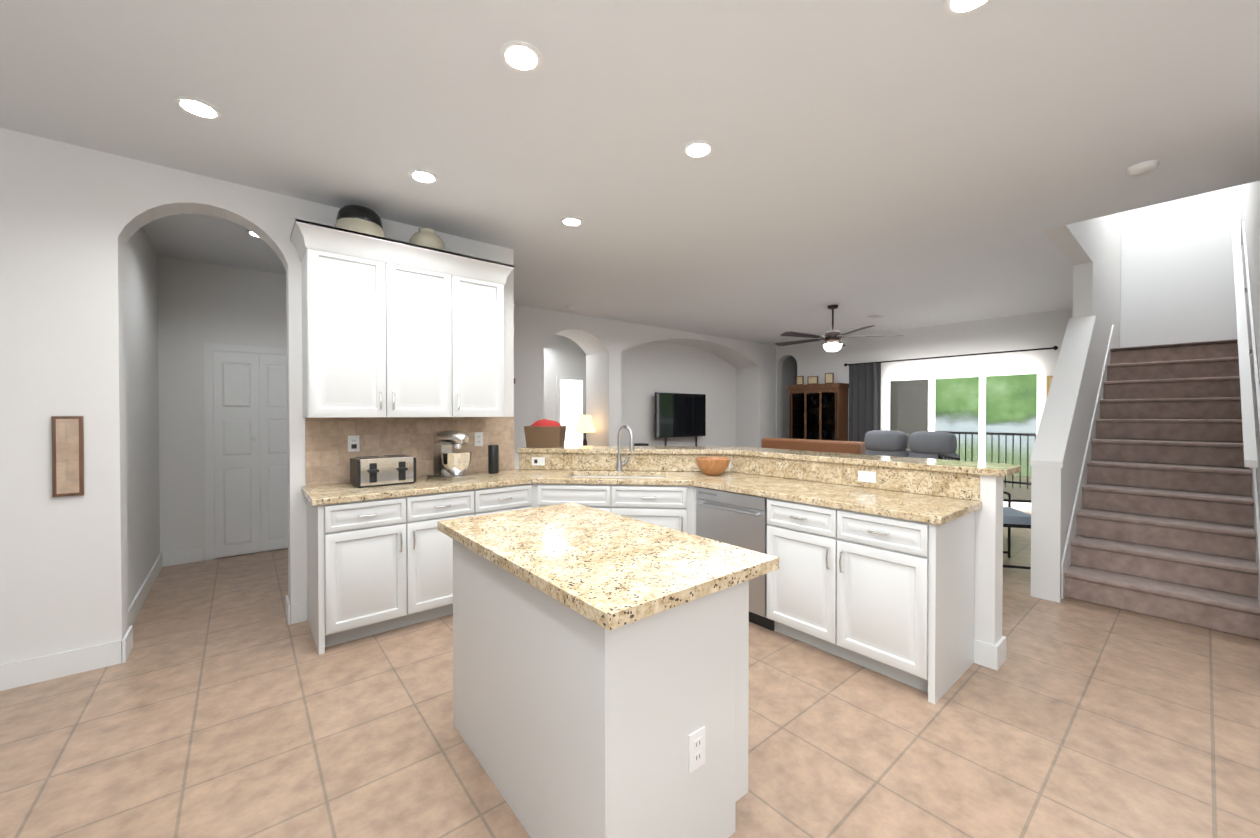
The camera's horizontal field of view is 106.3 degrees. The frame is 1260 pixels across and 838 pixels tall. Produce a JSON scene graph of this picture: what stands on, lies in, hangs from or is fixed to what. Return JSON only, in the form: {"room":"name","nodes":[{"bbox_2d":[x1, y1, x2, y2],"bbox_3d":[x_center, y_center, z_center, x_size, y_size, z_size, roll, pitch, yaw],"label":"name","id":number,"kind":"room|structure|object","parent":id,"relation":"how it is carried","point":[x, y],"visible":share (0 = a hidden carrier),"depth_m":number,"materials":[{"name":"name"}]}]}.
{"room":"kitchen","nodes":[
{"label":"kitchen","id":0,"kind":"room"},
{"bbox_2d":[124,227,159,607],"bbox_3d":[-3.760,-0.057,3.529,0.150,2.870,2.017,0,1,-39],"label":"wall","id":1,"kind":"structure","parent":0,"point":[142,402],"depth_m":3.61,"materials":[{"name":"white paint"}]},
{"bbox_2d":[128,552,167,622],"bbox_3d":[-3.702,1.312,3.602,0.016,0.130,2.000,0,1,-39],"label":"baseboard","id":2,"kind":"structure","parent":1,"relation":"attached to","point":[138,601],"depth_m":3.62,"materials":[{"name":"white wood"}]},
{"bbox_2d":[157,255,287,559],"bbox_3d":[-3.552,-0.072,5.102,2.550,2.870,0.150,0,1,-39],"label":"wall","id":3,"kind":"structure","parent":0,"point":[200,304],"depth_m":4.50,"materials":[{"name":"white paint"}]},
{"bbox_2d":[204,343,287,559],"bbox_3d":[-3.761,0.318,4.800,0.830,2.095,0.052,0,1,-39],"label":"bifold door","id":4,"kind":"structure","parent":3,"relation":"in","point":[247,478],"depth_m":4.73,"materials":[{"name":"white wood"}]},
{"bbox_2d":[0,127,513,664],"bbox_3d":[-3.047,-0.049,2.677,5.050,2.870,0.200,0,1,-39],"label":"wall","id":5,"kind":"structure","parent":0,"point":[72,219],"depth_m":2.58,"materials":[{"name":"white paint"}]},
{"bbox_2d":[0,635,131,690],"bbox_3d":[-3.901,1.329,1.846,2.661,0.130,0.013,0,1,-39],"label":"baseboard","id":6,"kind":"structure","parent":5,"relation":"attached to","point":[43,668],"depth_m":2.54,"materials":[{"name":"white wood"}]},
{"bbox_2d":[51,416,83,496],"bbox_3d":[-3.030,0.202,2.548,0.110,0.430,0.019,0,1,-39],"label":"plaque","id":7,"kind":"object","parent":5,"relation":"attached to","point":[67,455],"visible":0.93,"depth_m":2.54,"materials":[{"name":"brown wood"}]},
{"bbox_2d":[125,619,134,647],"bbox_3d":[-4.040,1.327,2.016,2.661,0.130,0.013,0,1,-39],"label":"baseboard","id":8,"kind":"structure","parent":5,"relation":"attached to","point":[130,625],"depth_m":2.86,"materials":[{"name":"white wood"}]},
{"bbox_2d":[286,595,306,618],"bbox_3d":[-1.838,1.310,3.825,1.539,0.130,0.013,0,1,-39],"label":"baseboard","id":9,"kind":"structure","parent":5,"relation":"attached to","point":[300,608],"depth_m":3.20,"materials":[{"name":"white wood"}]},
{"bbox_2d":[298,235,453,417],"bbox_3d":[-1.774,-0.566,3.359,0.890,1.110,0.347,0,1,-39],"label":"upper cabinet","id":10,"kind":"object","parent":5,"relation":"attached to","point":[392,328],"depth_m":3.19,"materials":[{"name":"white wood"}]},
{"bbox_2d":[334,205,385,237],"bbox_3d":[-1.869,-1.332,3.270,0.320,0.242,0.320,0,1,-39],"label":"vase","id":11,"kind":"object","parent":10,"relation":"on","point":[360,219],"visible":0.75,"depth_m":3.15,"materials":[{"name":"beige"}]},
{"bbox_2d":[305,417,513,485],"bbox_3d":[-1.613,0.222,3.698,1.530,0.467,0.042,0,1,-39],"label":"backsplash","id":12,"kind":"structure","parent":5,"relation":"attached to","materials":[{"name":"tile"}]},
{"bbox_2d":[454,267,505,416],"bbox_3d":[-1.272,-0.570,3.772,0.410,1.110,0.347,0,1,-39],"label":"upper cabinet","id":13,"kind":"object","parent":5,"relation":"attached to","point":[478,295],"depth_m":3.64,"materials":[{"name":"white wood"}]},
{"bbox_2d":[409,228,444,250],"bbox_3d":[-1.534,-1.316,3.572,0.250,0.205,0.250,0,1,-39],"label":"ceramic vase","id":14,"kind":"object","parent":13,"relation":"on","point":[427,237],"visible":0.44,"depth_m":3.48,"materials":[{"name":"beige ceramic"}]},
{"bbox_2d":[544,335,585,420],"bbox_3d":[-1.407,-0.105,8.516,3.000,2.870,0.100,0,1,-39],"label":"wall","id":15,"kind":"structure","parent":0,"point":[564,356],"depth_m":8.51,"materials":[{"name":"white paint"}]},
{"bbox_2d":[556,375,585,445],"bbox_3d":[-1.079,0.273,8.708,0.624,2.110,0.020,0,1,-39],"label":"door frame","id":16,"kind":"structure","parent":15,"relation":"attached to","point":[570,399],"depth_m":8.70,"materials":[{"name":"white"}]},
{"bbox_2d":[0,509,1259,837],"bbox_3d":[2.431,1.391,5.278,17.200,0.060,13.400,0,1,-39],"label":"floor","id":17,"kind":"structure","parent":0,"point":[224,701],"depth_m":2.08,"materials":[{"name":"tile"}]},
{"bbox_2d":[307,489,476,654],"bbox_3d":[-1.654,0.940,3.291,0.930,0.880,0.627,0,1,-39],"label":"base cabinet","id":18,"kind":"object","parent":17,"relation":"on","point":[375,565],"depth_m":2.98,"materials":[{"name":"white wood"}]},
{"bbox_2d":[301,469,532,504],"bbox_3d":[-1.431,0.478,3.464,1.561,0.040,0.637,0,1,-39],"label":"countertop","id":19,"kind":"structure","parent":18,"relation":"on","point":[344,490],"depth_m":3.16,"materials":[{"name":"beige stone"}]},
{"bbox_2d":[350,454,415,487],"bbox_3d":[-1.733,0.363,3.327,0.370,0.192,0.300,0,1,-39],"label":"toaster","id":20,"kind":"object","parent":19,"relation":"on","point":[378,470],"visible":1,"depth_m":3.23,"materials":[{"name":"silver metal"}]},
{"bbox_2d":[427,430,475,481],"bbox_3d":[-1.348,0.273,3.584,0.325,0.366,0.228,0,1,31],"label":"stand mixer","id":21,"kind":"object","parent":19,"relation":"on","point":[449,465],"visible":1,"depth_m":3.52,"materials":[{"name":"silver metal"}]},
{"bbox_2d":[488,445,498,473],"bbox_3d":[-1.132,0.335,3.918,0.084,0.235,0.083,0,1,-39],"label":"speaker","id":22,"kind":"object","parent":19,"relation":"on","point":[493,459],"visible":1,"depth_m":3.88},
{"bbox_2d":[477,481,532,515],"bbox_3d":[-1.121,0.936,3.729,0.450,0.880,0.627,0,1,-39],"label":"base cabinet","id":23,"kind":"object","parent":17,"relation":"on","point":[491,499],"depth_m":3.48,"materials":[{"name":"white wood"}]},
{"bbox_2d":[533,485,536,507],"bbox_3d":[-0.711,0.934,3.902,0.403,0.880,0.403,0,1,-39],"label":"base cabinet","id":24,"kind":"object","parent":17,"relation":"on","point":[534,486],"depth_m":3.64,"materials":[{"name":"white wood"}]},
{"bbox_2d":[452,538,748,837],"bbox_3d":[-0.194,0.954,1.887,0.616,0.880,1.170,0,1,-39],"label":"kitchen island","id":25,"kind":"object","parent":17,"relation":"on","point":[600,671],"depth_m":1.47,"materials":[{"name":"white"}]},
{"bbox_2d":[437,502,778,633],"bbox_3d":[-0.186,0.493,1.894,0.730,0.040,1.310,0,1,-39],"label":"island countertop","id":26,"kind":"structure","parent":25,"relation":"on","point":[614,571],"depth_m":1.61,"materials":[{"name":"beige stone"}]},
{"bbox_2d":[499,449,1004,703],"bbox_3d":[0.479,0.844,3.457,1.626,1.069,3.258,0,1,-39],"label":"base cabinet","id":27,"kind":"object","parent":17,"relation":"on","point":[891,566],"depth_m":2.66,"materials":[{"name":"white wood"}]},
{"bbox_2d":[501,469,600,500],"bbox_3d":[0.418,0.485,3.384,1.518,0.052,3.105,0,1,-39],"label":"countertop","id":28,"kind":"structure","parent":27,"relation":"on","point":[593,493],"depth_m":3.60,"materials":[{"name":"beige stone"}]},
{"bbox_2d":[505,441,1020,508],"bbox_3d":[0.589,0.287,3.601,1.722,0.040,3.446,0,1,-39],"label":"countertop","id":29,"kind":"structure","parent":27,"relation":"on","point":[911,481],"depth_m":3.35,"materials":[{"name":"beige stone"}]},
{"bbox_2d":[524,419,565,447],"bbox_3d":[-0.777,0.131,4.350,0.340,0.256,0.220,0,1,6],"label":"basket","id":30,"kind":"object","parent":29,"relation":"on","point":[545,433],"visible":1,"depth_m":4.25,"materials":[{"name":"wicker"}]},
{"bbox_2d":[695,457,730,475],"bbox_3d":[0.670,0.386,3.820,0.290,0.135,0.290,0,1,-39],"label":"bowl","id":31,"kind":"object","parent":29,"relation":"on","point":[713,466],"visible":1,"depth_m":3.73,"materials":[{"name":"orange ceramic"}]},
{"bbox_2d":[761,438,865,453],"bbox_3d":[3.004,0.805,7.426,0.920,0.970,1.600,0,1,-39],"label":"leather sofa","id":32,"kind":"object","parent":17,"relation":"on","point":[853,447],"visible":0.15,"depth_m":7.01,"materials":[{"name":"brown leather"}]},
{"bbox_2d":[787,383,848,440],"bbox_3d":[3.603,0.334,9.131,0.477,1.980,1.060,0,1,-39],"label":"china cabinet","id":33,"kind":"object","parent":17,"relation":"on","point":[818,411],"visible":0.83,"depth_m":8.94,"materials":[{"name":"brown wood"}]},
{"bbox_2d":[796,376,803,384],"bbox_3d":[3.353,-0.749,9.316,0.140,0.180,0.028,0,1,42],"label":"photo frame","id":34,"kind":"object","parent":33,"relation":"on","point":[799,379],"depth_m":9.30,"materials":[{"name":"brown wood"}]},
{"bbox_2d":[807,376,817,384],"bbox_3d":[3.524,-0.737,9.108,0.200,0.160,0.029,0,1,42],"label":"photo frame","id":35,"kind":"object","parent":33,"relation":"on","point":[810,379],"depth_m":9.10,"materials":[{"name":"brown wood"}]},
{"bbox_2d":[825,373,833,383],"bbox_3d":[3.734,-0.755,8.853,0.160,0.200,0.028,0,1,42],"label":"photo frame","id":36,"kind":"object","parent":33,"relation":"on","point":[829,377],"depth_m":8.84,"materials":[{"name":"brown wood"}]},
{"bbox_2d":[864,430,958,459],"bbox_3d":[3.492,0.722,5.690,1.030,1.170,1.417,0,1,-39],"label":"recliner sofa","id":37,"kind":"object","parent":17,"relation":"on","point":[929,444],"visible":0.21,"depth_m":5.31,"materials":[{"name":"grey fabric"}]},
{"bbox_2d":[938,454,1030,568],"bbox_3d":[3.365,0.863,4.481,0.634,1.013,0.524,0,1,16],"label":"metal chair","id":38,"kind":"object","parent":17,"relation":"on","point":[1013,518],"visible":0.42,"depth_m":4.23,"materials":[{"name":"black metal"}]},
{"bbox_2d":[1064,339,1259,639],"bbox_3d":[5.067,0.296,4.457,3.752,2.145,0.934,0,1,-39],"label":"carpeted stairs","id":39,"kind":"structure","parent":17,"relation":"on","point":[1165,523],"depth_m":3.82,"materials":[{"name":"brown carpet"}]},
{"bbox_3d":[0.829,1.008,8.719,2.440,0.640,0.437,0,1,-39],"label":"media console","id":40,"kind":"object","parent":17,"relation":"on","visible":0},
{"bbox_2d":[634,392,705,445],"bbox_3d":[0.793,0.107,8.747,1.790,1.159,0.260,0,1,-39],"label":"screen","id":41,"kind":"object","parent":40,"relation":"on","point":[680,414],"visible":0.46,"depth_m":8.84,"materials":[{"name":"black glass"}]},
{"bbox_3d":[-0.700,0.976,7.360,0.380,0.730,0.380,0,1,-39],"label":"side table","id":42,"kind":"object","parent":17,"relation":"on","visible":0},
{"bbox_2d":[574,415,595,445],"bbox_3d":[-0.700,0.277,7.354,0.340,0.665,0.340,0,1,-39],"label":"table lamp","id":43,"kind":"object","parent":42,"relation":"on","point":[584,424],"visible":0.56,"depth_m":7.25,"materials":[{"name":"beige fabric"}]},
{"bbox_2d":[0,0,1259,345],"bbox_3d":[0.577,-1.554,3.726,12.400,0.120,13.400,0,1,-39],"label":"ceiling","id":44,"kind":"structure","parent":0,"point":[904,164],"depth_m":2.40,"materials":[{"name":"white paint"}]},
{"bbox_2d":[174,96,221,119],"bbox_3d":[-2.054,-1.476,2.250,0.168,0.008,0.168,0,1,24],"label":"recessed light","id":45,"kind":"object","parent":44,"relation":"in","point":[199,108],"depth_m":2.24,"materials":[{"name":"white"}]},
{"bbox_2d":[246,230,259,237],"bbox_3d":[-3.001,-1.491,3.827,0.168,0.008,0.168,0,1,24],"label":"recessed light","id":46,"kind":"object","parent":44,"relation":"in","point":[249,232],"depth_m":3.80,"materials":[{"name":"white"}]},
{"bbox_2d":[408,169,438,183],"bbox_3d":[-1.266,-1.482,2.897,0.168,0.008,0.168,0,1,24],"label":"recessed light","id":47,"kind":"object","parent":44,"relation":"in","point":[419,175],"depth_m":2.89,"materials":[{"name":"white"}]},
{"bbox_2d":[500,40,541,72],"bbox_3d":[-0.444,-1.473,1.929,0.168,0.008,0.168,0,1,42],"label":"recessed light","id":48,"kind":"object","parent":44,"relation":"in","point":[521,56],"depth_m":1.92,"materials":[{"name":"white"}]},
{"bbox_2d":[565,305,574,308],"bbox_3d":[-0.811,-1.502,6.391,0.128,0.035,0.128,0,1,39],"label":"smoke detector","id":49,"kind":"object","parent":44,"relation":"attached to","point":[567,306],"depth_m":6.35,"materials":[{"name":"white plastic"}]},
{"bbox_2d":[561,217,582,226],"bbox_3d":[-0.439,-1.489,3.577,0.168,0.008,0.168,0,1,24],"label":"recessed light","id":50,"kind":"object","parent":44,"relation":"in","point":[568,221],"depth_m":3.56,"materials":[{"name":"white"}]},
{"bbox_2d":[683,140,713,158],"bbox_3d":[0.375,-1.480,2.602,0.168,0.008,0.168,0,1,42],"label":"recessed light","id":51,"kind":"object","parent":44,"relation":"in","point":[700,148],"depth_m":2.59,"materials":[{"name":"white"}]},
{"bbox_2d":[775,305,902,351],"bbox_3d":[2.688,-1.210,6.408,1.647,0.620,1.584,0,1,-39],"label":"ceiling fan","id":52,"kind":"object","parent":44,"relation":"hanging from","point":[832,338],"visible":1,"depth_m":6.29,"materials":[{"name":"brown wood"}]},
{"bbox_2d":[865,314,884,317],"bbox_3d":[3.634,-1.520,7.015,0.300,0.011,0.160,0,1,-39],"label":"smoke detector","id":53,"kind":"object","parent":44,"relation":"in","point":[874,316],"visible":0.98,"depth_m":7.01,"materials":[{"name":"white plastic"}]},
{"bbox_2d":[943,0,991,16],"bbox_3d":[1.191,-1.470,1.642,0.168,0.008,0.168,0,1,24],"label":"recessed light","id":54,"kind":"object","parent":44,"relation":"in","point":[954,8],"depth_m":1.68,"materials":[{"name":"white plastic"}]},
{"bbox_2d":[1127,160,1158,174],"bbox_3d":[3.014,-1.468,2.778,0.128,0.035,0.128,0,1,39],"label":"smoke detector","id":55,"kind":"object","parent":44,"relation":"attached to","point":[1143,167],"depth_m":2.75,"materials":[{"name":"white plastic"}]},
{"bbox_2d":[514,304,775,469],"bbox_3d":[0.242,-0.102,8.124,6.944,2.870,0.600,0,1,-39],"label":"wall","id":56,"kind":"structure","parent":0,"point":[602,343],"depth_m":7.41,"materials":[{"name":"white paint"}]},
{"bbox_2d":[586,342,735,446],"bbox_3d":[0.848,-0.111,9.079,4.000,2.870,0.100,0,1,-39],"label":"wall","id":57,"kind":"structure","parent":0,"point":[648,370],"depth_m":9.00,"materials":[{"name":"white paint"}]},
{"bbox_2d":[782,356,796,437],"bbox_3d":[3.799,-0.175,10.530,1.197,2.970,1.400,0,1,-39],"label":"wall","id":58,"kind":"structure","parent":0,"point":[789,370],"depth_m":10.54,"materials":[{"name":"white paint"}]},
{"bbox_2d":[776,308,1072,440],"bbox_3d":[4.587,-0.105,8.468,0.200,2.870,5.587,0,1,-39],"label":"wall","id":59,"kind":"structure","parent":0,"point":[1044,329],"depth_m":7.69,"materials":[{"name":"white paint"}]},
{"bbox_2d":[844,346,1057,449],"bbox_3d":[4.984,0.147,7.720,0.134,2.340,3.003,0,1,-39],"label":"curtain","id":60,"kind":"object","parent":59,"relation":"attached to","point":[864,398],"visible":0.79,"depth_m":8.57,"materials":[{"name":"grey fabric"}]},
{"bbox_2d":[885,368,1043,510],"bbox_3d":[5.254,0.300,7.614,0.060,2.077,2.154,0,1,-39],"label":"sliding glass door","id":61,"kind":"structure","parent":59,"relation":"in","point":[993,416],"depth_m":7.35,"materials":[{"name":"white"}]},
{"bbox_2d":[1047,376,1052,395],"bbox_3d":[5.971,-0.152,6.600,0.028,0.900,0.230,0,1,-39],"label":"picture","id":62,"kind":"object","parent":59,"relation":"attached to","point":[1049,379],"visible":0.14,"depth_m":6.66,"materials":[{"name":"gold metal"}]},
{"bbox_2d":[1042,212,1120,560],"bbox_3d":[5.051,-1.438,5.126,4.810,5.600,0.140,0,1,-39],"label":"wall","id":63,"kind":"structure","parent":0,"point":[1090,249],"depth_m":4.58,"materials":[{"name":"white paint"}]},
{"bbox_2d":[1030,315,1095,602],"bbox_3d":[3.776,0.195,4.093,1.607,2.355,0.190,0,1,-39],"label":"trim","id":64,"kind":"structure","parent":63,"relation":"attached to","point":[1047,457],"depth_m":3.65,"materials":[{"name":"white"}]},
{"bbox_2d":[1061,325,1113,598],"bbox_3d":[4.447,0.145,4.542,2.975,2.445,0.013,0,1,-39],"label":"trim","id":65,"kind":"structure","parent":63,"relation":"attached to","point":[1071,535],"depth_m":4.21,"materials":[{"name":"white wood"}]},
{"bbox_2d":[1120,185,1241,347],"bbox_3d":[6.576,-1.443,5.681,0.150,5.600,0.934,0,1,-39],"label":"wall","id":66,"kind":"structure","parent":0,"point":[1177,278],"depth_m":5.59,"materials":[{"name":"white paint"}]},
{"bbox_2d":[1241,181,1259,518],"bbox_3d":[5.417,-1.427,4.029,5.640,5.600,0.140,0,1,-39],"label":"wall","id":67,"kind":"structure","parent":0,"point":[1251,205],"depth_m":3.69,"materials":[{"name":"white paint"}]},
{"bbox_2d":[1231,221,1259,467],"bbox_3d":[5.128,-0.822,3.945,3.100,2.421,0.082,0,1,-39],"label":"stair handrail","id":68,"kind":"object","parent":67,"relation":"attached to","point":[1250,433],"visible":1,"depth_m":3.63,"materials":[{"name":"white"}]},
{"bbox_2d":[1250,467,1259,603],"bbox_3d":[5.032,0.152,3.830,2.975,2.445,0.013,0,1,-39],"label":"trim","id":69,"kind":"structure","parent":67,"relation":"attached to","point":[1256,526],"depth_m":3.27,"materials":[{"name":"white"}]}
]}

